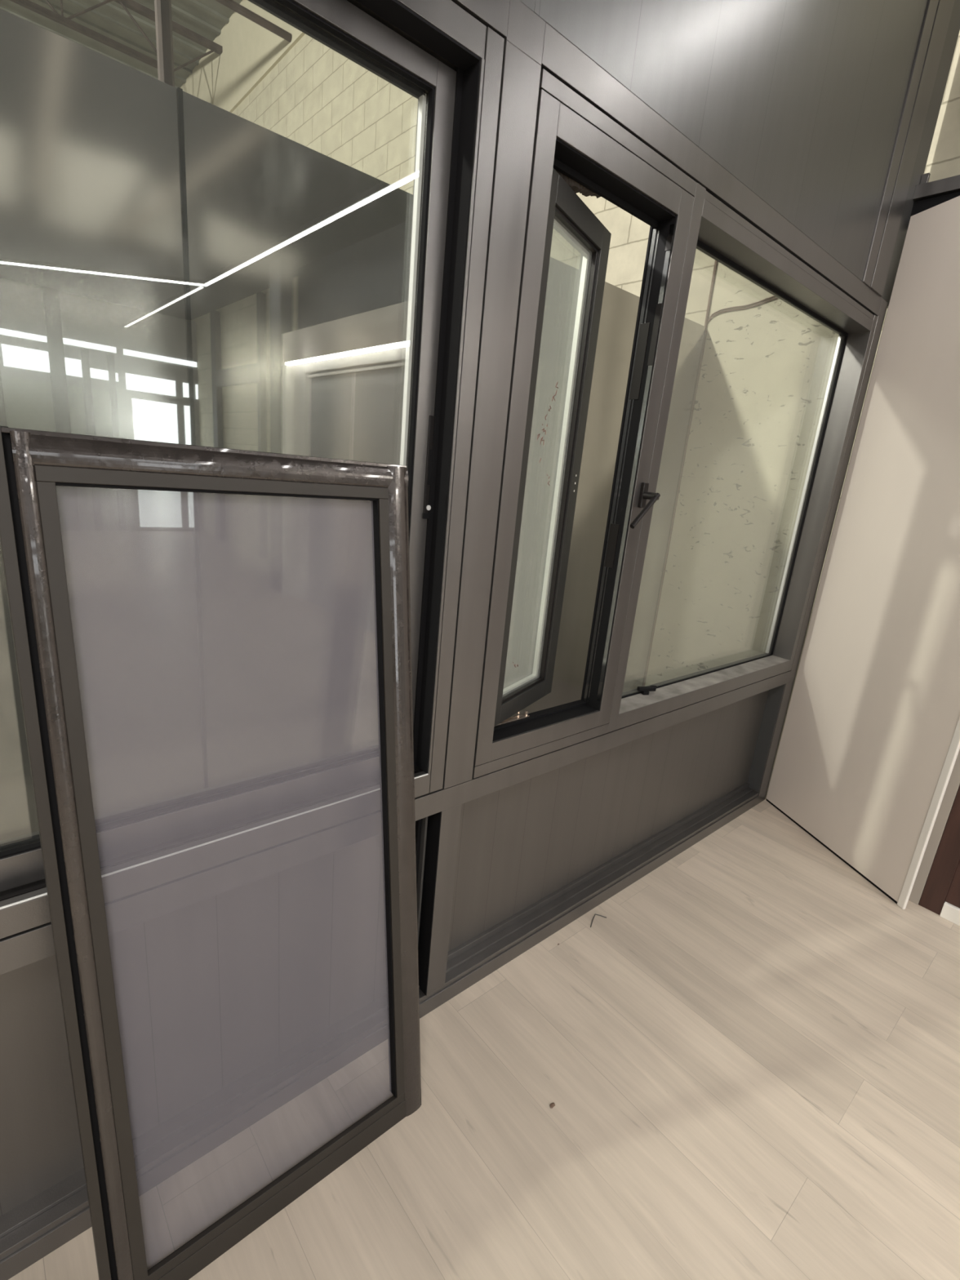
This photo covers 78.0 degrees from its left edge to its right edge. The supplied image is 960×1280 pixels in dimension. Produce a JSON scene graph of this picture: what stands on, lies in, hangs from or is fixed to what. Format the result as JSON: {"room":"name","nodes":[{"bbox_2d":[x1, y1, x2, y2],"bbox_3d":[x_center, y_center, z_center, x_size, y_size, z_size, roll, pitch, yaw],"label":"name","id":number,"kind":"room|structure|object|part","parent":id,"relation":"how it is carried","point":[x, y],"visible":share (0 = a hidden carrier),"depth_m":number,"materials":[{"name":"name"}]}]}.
{"room":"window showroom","nodes":[
{"label":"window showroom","id":0,"kind":"room"},
{"bbox_2d":[0,0,242,88],"bbox_3d":[-9.636,-7.329,4.054,14.600,0.080,19.800,-8,21,-40],"label":"ceiling","id":1,"kind":"structure","parent":0,"point":[206,18],"depth_m":7.52,"materials":[{"name":"grey metal"}]},
{"bbox_2d":[0,8,706,840],"bbox_3d":[-1.292,-0.273,1.505,6.386,2.277,0.058,-8,21,-40],"label":"wall","id":2,"kind":"structure","parent":0,"point":[177,267],"depth_m":1.82,"materials":[{"name":"grey metal"}]},
{"bbox_2d":[0,0,959,1279],"bbox_3d":[-0.124,-0.731,1.075,4.900,3.600,0.166,-8,21,-40],"label":"wall","id":3,"kind":"structure","parent":0,"point":[242,984],"depth_m":1.38,"materials":[{"name":"grey metal"}]},
{"bbox_2d":[0,0,504,938],"bbox_3d":[-1.035,-0.213,0.423,2.566,1.434,0.130,-8,21,-40],"label":"window","id":4,"kind":"structure","parent":3,"relation":"in","point":[436,52],"depth_m":1.08,"materials":[{"name":"grey metal"}]},
{"bbox_3d":[-0.101,-0.347,1.199,0.021,0.200,0.004,-8,21,-40],"label":"flush handle","id":5,"kind":"part","parent":4,"relation":"part of","materials":[{"name":"black metal"}]},
{"bbox_3d":[-0.379,0.974,1.432,4.600,0.092,0.100,-8,21,-40],"label":"rail","id":6,"kind":"part","parent":3,"relation":"part of","materials":[{"name":"grey metal"}]},
{"bbox_3d":[-0.324,0.398,1.270,4.600,0.058,0.100,-8,21,-40],"label":"rail","id":7,"kind":"part","parent":3,"relation":"part of","materials":[{"name":"grey metal"}]},
{"bbox_3d":[-0.125,0.658,1.546,0.061,0.554,0.100,-8,21,-40],"label":"post","id":8,"kind":"part","parent":3,"relation":"part of","materials":[{"name":"grey metal"}]},
{"bbox_3d":[-0.023,-0.388,1.269,0.086,1.501,0.120,-8,21,-40],"label":"post","id":9,"kind":"part","parent":3,"relation":"part of","materials":[{"name":"grey metal"}]},
{"bbox_2d":[473,88,693,766],"bbox_3d":[0.210,-0.393,1.481,0.532,1.370,0.232,-8,21,-40],"label":"window","id":10,"kind":"structure","parent":3,"relation":"in","point":[571,156],"depth_m":1.46,"materials":[{"name":"grey metal"}]},
{"bbox_3d":[0.151,-0.392,1.478,0.052,1.202,0.362,14,18,29],"label":"sash frame","id":11,"kind":"part","parent":10,"relation":"part of","materials":[{"name":"grey metal"}]},
{"bbox_3d":[0.403,-0.405,1.577,0.001,1.220,0.012,-8,21,-40],"label":"striker plate","id":12,"kind":"part","parent":10,"relation":"part of","materials":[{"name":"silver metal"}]},
{"bbox_3d":[0.440,-0.389,1.595,0.023,0.066,0.011,-8,21,-40],"label":"plate","id":13,"kind":"part","parent":10,"relation":"part of","materials":[{"name":"black metal"}]},
{"bbox_3d":[0.431,-0.338,1.549,0.103,0.095,0.014,-8,21,-40],"label":"lever","id":14,"kind":"part","parent":10,"relation":"part of","materials":[{"name":"black metal"}]},
{"bbox_3d":[-0.220,-1.040,0.851,4.532,0.060,0.120,-8,21,-40],"label":"rail","id":15,"kind":"part","parent":3,"relation":"part of","materials":[{"name":"grey metal"}]},
{"bbox_2d":[472,68,877,778],"bbox_3d":[0.719,-0.464,1.907,1.869,1.435,0.113,-8,21,-40],"label":"window","id":16,"kind":"structure","parent":3,"relation":"in","point":[716,230],"depth_m":1.97,"materials":[{"name":"grey metal"}]},
{"bbox_2d":[636,684,657,694],"bbox_3d":[0.579,0.170,2.026,0.099,0.026,0.036,-6,19,-36],"label":"window latch","id":17,"kind":"object","parent":16,"relation":"on","point":[644,690],"depth_m":2.01,"materials":[{"name":"black metal"}]},
{"bbox_3d":[0.874,0.148,2.251,1.256,0.001,0.078,-8,21,-40],"label":"sill","id":18,"kind":"part","parent":16,"relation":"part of","materials":[{"name":"metal"}]},
{"bbox_3d":[0.892,-0.495,2.114,1.334,1.415,0.027,-8,21,-40],"label":"frame","id":19,"kind":"part","parent":16,"relation":"part of","materials":[{"name":"grey metal"}]},
{"bbox_3d":[1.417,-0.299,2.606,0.090,2.130,0.120,-8,21,-40],"label":"corner post","id":20,"kind":"part","parent":3,"relation":"part of","materials":[{"name":"grey metal"}]},
{"bbox_3d":[1.470,-1.983,2.024,0.200,1.422,0.116,-8,21,-40],"label":"post","id":21,"kind":"part","parent":3,"relation":"part of","materials":[{"name":"grey metal"}]},
{"bbox_2d":[8,794,959,1279],"bbox_3d":[2.452,2.466,-2.643,7.100,0.060,10.220,-8,21,-40],"label":"floor","id":22,"kind":"structure","parent":0,"point":[749,1066],"depth_m":1.38,"materials":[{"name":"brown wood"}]},
{"bbox_2d":[0,425,421,1279],"bbox_3d":[-0.378,0.399,1.052,0.619,1.408,0.233,-8,21,-40],"label":"window frame","id":23,"kind":"structure","parent":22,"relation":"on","point":[33,463],"depth_m":0.91,"materials":[{"name":"grey metal"}]},
{"bbox_2d":[549,1102,555,1108],"bbox_3d":[0.169,1.085,1.383,0.016,0.005,0.010,-8,21,-40],"label":"crumb","id":24,"kind":"object","parent":22,"relation":"on","point":[552,1104],"visible":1,"depth_m":1.38,"materials":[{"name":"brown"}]},
{"bbox_2d":[590,913,606,927],"bbox_3d":[0.387,0.935,1.985,0.081,0.005,0.034,-8,21,-40],"label":"wire","id":25,"kind":"object","parent":22,"relation":"on","point":[595,913],"visible":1,"depth_m":2.00,"materials":[{"name":"grey metal"}]},
{"bbox_2d":[766,195,959,909],"bbox_3d":[1.591,-0.297,2.204,0.016,2.469,0.754,1,16,-14],"label":"wall","id":26,"kind":"structure","parent":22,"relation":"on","point":[868,748],"depth_m":2.25,"materials":[{"name":"white paint"}]},
{"bbox_3d":[1.672,-0.194,1.865,0.013,2.469,0.028,1,16,-14],"label":"white edge trim","id":27,"kind":"part","parent":26,"relation":"part of","materials":[{"name":"white"}]},
{"bbox_2d":[908,749,959,904],"bbox_3d":[1.875,-0.184,2.026,0.370,2.400,0.034,-8,21,-40],"label":"trim","id":28,"kind":"structure","parent":22,"relation":"on","point":[953,784],"depth_m":2.15,"materials":[{"name":"beige"}]},
{"bbox_2d":[180,0,959,768],"bbox_3d":[-1.133,-3.651,5.833,0.230,6.450,30.200,-8,21,-40],"label":"wall","id":29,"kind":"structure","parent":0,"point":[764,369],"depth_m":3.34,"materials":[{"name":"paint"}]},
{"bbox_2d":[9,0,222,71],"bbox_3d":[-8.353,-6.519,3.276,13.360,0.520,0.080,-8,21,-40],"label":"joist","id":30,"kind":"object","parent":29,"relation":"attached to","point":[132,5],"visible":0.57,"depth_m":6.88,"materials":[{"name":"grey metal"}]},
{"bbox_2d":[215,0,292,42],"bbox_3d":[-7.031,-5.556,1.890,13.360,0.067,0.070,-8,21,-40],"label":"pipe","id":31,"kind":"object","parent":29,"relation":"attached to","point":[231,4],"visible":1,"depth_m":5.95,"materials":[{"name":"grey metal"}]},
{"bbox_2d":[704,260,717,329],"bbox_3d":[1.257,-2.001,3.159,0.021,0.638,0.015,13,17,24],"label":"conduit","id":32,"kind":"object","parent":29,"relation":"attached to","point":[716,261],"visible":0.6,"depth_m":3.19,"materials":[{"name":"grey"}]},
{"bbox_2d":[707,295,775,320],"bbox_3d":[1.386,-1.723,3.058,0.009,0.101,0.455,-8,21,-40],"label":"cable","id":33,"kind":"object","parent":29,"relation":"attached to","point":[773,295],"visible":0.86,"depth_m":3.08,"materials":[{"name":"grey plastic"}]},
{"bbox_3d":[-10.245,-1.070,5.672,14.390,0.058,19.980,-8,21,-40],"label":"floor","id":34,"kind":"structure","parent":0,"visible":0},
{"bbox_2d":[154,0,174,87],"bbox_3d":[-0.746,-2.332,1.327,0.056,6.420,0.040,-8,21,-40],"label":"vertical pipe","id":35,"kind":"object","parent":34,"relation":"on","point":[163,20],"visible":0.02,"depth_m":1.53,"materials":[{"name":"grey metal"}]},
{"bbox_3d":[3.308,0.052,0.333,0.438,3.120,4.235,-8,21,-40],"label":"wall","id":36,"kind":"structure","parent":0,"visible":0},
{"bbox_2d":[908,191,959,223],"bbox_3d":[2.503,-1.284,1.335,0.050,0.072,2.612,-8,21,-40],"label":"trim","id":37,"kind":"structure","parent":36,"relation":"attached to","point":[920,206],"depth_m":2.21,"materials":[{"name":"black metal"}]},
{"bbox_2d":[912,173,959,201],"bbox_3d":[2.495,-1.360,1.300,0.050,0.090,2.612,-8,21,-40],"label":"trim","id":38,"kind":"structure","parent":36,"relation":"attached to","point":[926,189],"depth_m":2.18,"materials":[{"name":"grey metal"}]},
{"bbox_2d":[918,786,959,915],"bbox_3d":[2.034,-0.058,1.631,0.066,2.400,0.801,-8,21,-40],"label":"door","id":39,"kind":"structure","parent":36,"relation":"in","point":[942,885],"depth_m":2.14,"materials":[{"name":"brown wood"}]},
{"bbox_2d":[939,901,959,925],"bbox_3d":[1.979,1.087,1.885,0.074,0.058,0.834,-8,21,-40],"label":"baseboard","id":40,"kind":"structure","parent":36,"relation":"attached to","point":[951,913],"depth_m":2.14,"materials":[{"name":"white"}]}
]}

